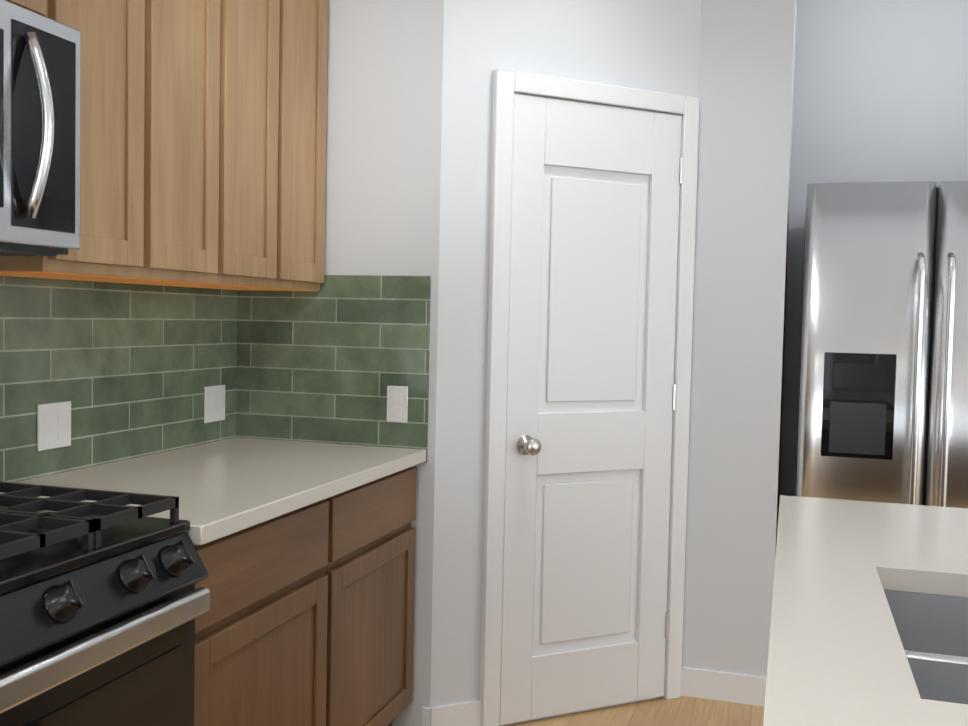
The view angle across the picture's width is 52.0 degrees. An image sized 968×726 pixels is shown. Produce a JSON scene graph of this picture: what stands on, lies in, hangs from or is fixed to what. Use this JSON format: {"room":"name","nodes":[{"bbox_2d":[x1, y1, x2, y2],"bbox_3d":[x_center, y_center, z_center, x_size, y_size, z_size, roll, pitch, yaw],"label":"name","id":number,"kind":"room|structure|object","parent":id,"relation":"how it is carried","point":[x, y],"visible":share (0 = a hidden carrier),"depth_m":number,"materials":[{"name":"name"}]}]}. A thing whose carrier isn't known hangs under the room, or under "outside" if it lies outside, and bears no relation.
{"room":"kitchen","nodes":[
{"label":"kitchen","id":0,"kind":"room"},
{"bbox_2d":[0,276,267,482],"bbox_3d":[-1.757,-0.126,0.506,0.178,2.780,6.110,2,3,17],"label":"tile backsplash","id":1,"kind":"structure","parent":0,"point":[134,363],"depth_m":2.71,"materials":[{"name":"green tile"}]},
{"bbox_2d":[6,0,63,23],"bbox_3d":[-1.070,-0.956,1.781,0.321,0.602,0.450,2,3,17],"label":"upper cabinet","id":2,"kind":"object","parent":1,"relation":"attached to","point":[52,9],"depth_m":1.97,"materials":[{"name":"brown wood"}]},
{"bbox_2d":[0,0,80,255],"bbox_3d":[-1.061,-0.421,1.636,0.458,0.440,0.754,2,3,17],"label":"microwave","id":3,"kind":"object","parent":2,"relation":"attached to","point":[40,75],"visible":1,"depth_m":1.81,"materials":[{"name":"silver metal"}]},
{"bbox_2d":[37,401,70,450],"bbox_3d":[-1.064,0.155,2.460,0.007,0.114,0.116,2,3,17],"label":"electrical outlet","id":4,"kind":"object","parent":1,"relation":"attached to","point":[53,425],"visible":1,"depth_m":2.45,"materials":[{"name":"white plastic"}]},
{"bbox_2d":[0,0,175,283],"bbox_3d":[-0.962,-0.733,2.155,0.321,1.077,0.450,2,3,17],"label":"upper cabinet","id":5,"kind":"object","parent":1,"relation":"attached to","point":[128,96],"depth_m":2.20,"materials":[{"name":"brown wood"}]},
{"bbox_2d":[143,0,243,289],"bbox_3d":[-0.870,-0.745,2.450,0.321,1.077,0.446,2,3,17],"label":"upper cabinet","id":6,"kind":"object","parent":1,"relation":"attached to","point":[203,143],"depth_m":2.51,"materials":[{"name":"brown wood"}]},
{"bbox_2d":[204,385,224,422],"bbox_3d":[-0.852,0.129,3.142,0.007,0.114,0.116,2,3,17],"label":"electrical outlet","id":7,"kind":"object","parent":1,"relation":"attached to","point":[214,403],"visible":1,"depth_m":3.13,"materials":[{"name":"white plastic"}]},
{"bbox_2d":[208,0,299,290],"bbox_3d":[-0.779,-0.756,2.742,0.321,1.077,0.442,2,3,17],"label":"upper cabinet","id":8,"kind":"object","parent":1,"relation":"attached to","point":[271,27],"depth_m":2.80,"materials":[{"name":"brown wood"}]},
{"bbox_2d":[296,0,327,290],"bbox_3d":[-0.699,-0.766,2.999,0.321,1.077,0.373,2,3,17],"label":"upper cabinet","id":9,"kind":"object","parent":1,"relation":"attached to","point":[310,233],"depth_m":3.05,"materials":[{"name":"brown wood"}]},
{"bbox_2d":[387,386,407,422],"bbox_3d":[-0.271,0.129,3.096,0.070,0.114,0.007,2,3,17],"label":"electrical outlet","id":10,"kind":"object","parent":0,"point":[397,403],"visible":1,"depth_m":3.09,"materials":[{"name":"white plastic"}]},
{"bbox_2d":[480,69,698,725],"bbox_3d":[0.362,0.135,3.301,0.585,2.097,0.550,2,3,17],"label":"pantry door","id":11,"kind":"structure","parent":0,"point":[591,261],"depth_m":3.29,"materials":[{"name":"white paint"}]},
{"bbox_2d":[504,696,763,725],"bbox_3d":[2.326,1.332,1.561,7.450,0.050,10.500,2,3,17],"label":"floor","id":12,"kind":"structure","parent":0,"point":[684,711],"depth_m":3.34,"materials":[{"name":"brown wood"}]},
{"bbox_2d":[0,482,209,725],"bbox_3d":[-0.957,0.623,1.644,0.710,1.215,0.756,2,3,17],"label":"range","id":13,"kind":"object","parent":12,"relation":"on","point":[104,603],"visible":1,"depth_m":1.67,"materials":[{"name":"black metal"}]},
{"bbox_2d":[194,490,349,725],"bbox_3d":[-0.783,0.765,2.356,0.646,0.876,0.684,2,3,17],"label":"base cabinet","id":14,"kind":"object","parent":12,"relation":"on","point":[307,619],"depth_m":2.27,"materials":[{"name":"brown wood"}]},
{"bbox_2d":[346,467,416,725],"bbox_3d":[-0.622,0.744,2.874,0.646,0.876,0.677,2,3,17],"label":"base cabinet","id":15,"kind":"object","parent":12,"relation":"on","point":[382,510],"depth_m":2.85,"materials":[{"name":"brown wood"}]},
{"bbox_2d":[0,437,425,544],"bbox_3d":[-1.069,0.346,1.342,0.671,0.038,3.840,2,3,17],"label":"countertop","id":16,"kind":"structure","parent":15,"relation":"on","point":[222,488],"depth_m":2.49,"materials":[{"name":"stone"}]},
{"bbox_2d":[795,181,967,508],"bbox_3d":[1.623,0.297,3.615,0.920,1.800,0.920,2,3,17],"label":"refrigerator","id":17,"kind":"object","parent":12,"relation":"on","point":[883,402],"visible":0.54,"depth_m":3.28,"materials":[{"name":"grey metal"}]},
{"bbox_2d":[720,0,799,676],"bbox_3d":[1.095,-0.217,3.864,0.150,2.780,0.780,2,3,17],"label":"wall","id":18,"kind":"structure","parent":0,"point":[796,96],"depth_m":3.42,"materials":[{"name":"white paint"}]},
{"bbox_2d":[422,667,766,725],"bbox_3d":[3.397,1.189,3.558,6.598,0.100,2.982,2,3,17],"label":"baseboard","id":19,"kind":"structure","parent":18,"relation":"attached to","point":[725,686],"depth_m":3.46,"materials":[{"name":"white paint"}]},
{"bbox_2d":[763,495,967,725],"bbox_3d":[1.000,0.397,1.235,1.235,0.038,2.040,2,3,17],"label":"island countertop","id":20,"kind":"structure","parent":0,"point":[837,656],"depth_m":1.48,"materials":[{"name":"stone"}]},
{"bbox_2d":[784,0,967,495],"bbox_3d":[1.721,-0.217,4.162,1.110,2.780,0.120,2,3,17],"label":"wall","id":21,"kind":"structure","parent":0,"point":[884,83],"depth_m":4.10,"materials":[{"name":"white paint"}]},
{"bbox_2d":[884,589,967,703],"bbox_3d":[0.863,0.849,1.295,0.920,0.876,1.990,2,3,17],"label":"sink","id":22,"kind":"object","parent":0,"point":[932,629],"depth_m":1.67,"materials":[{"name":"grey metal"}]}
]}

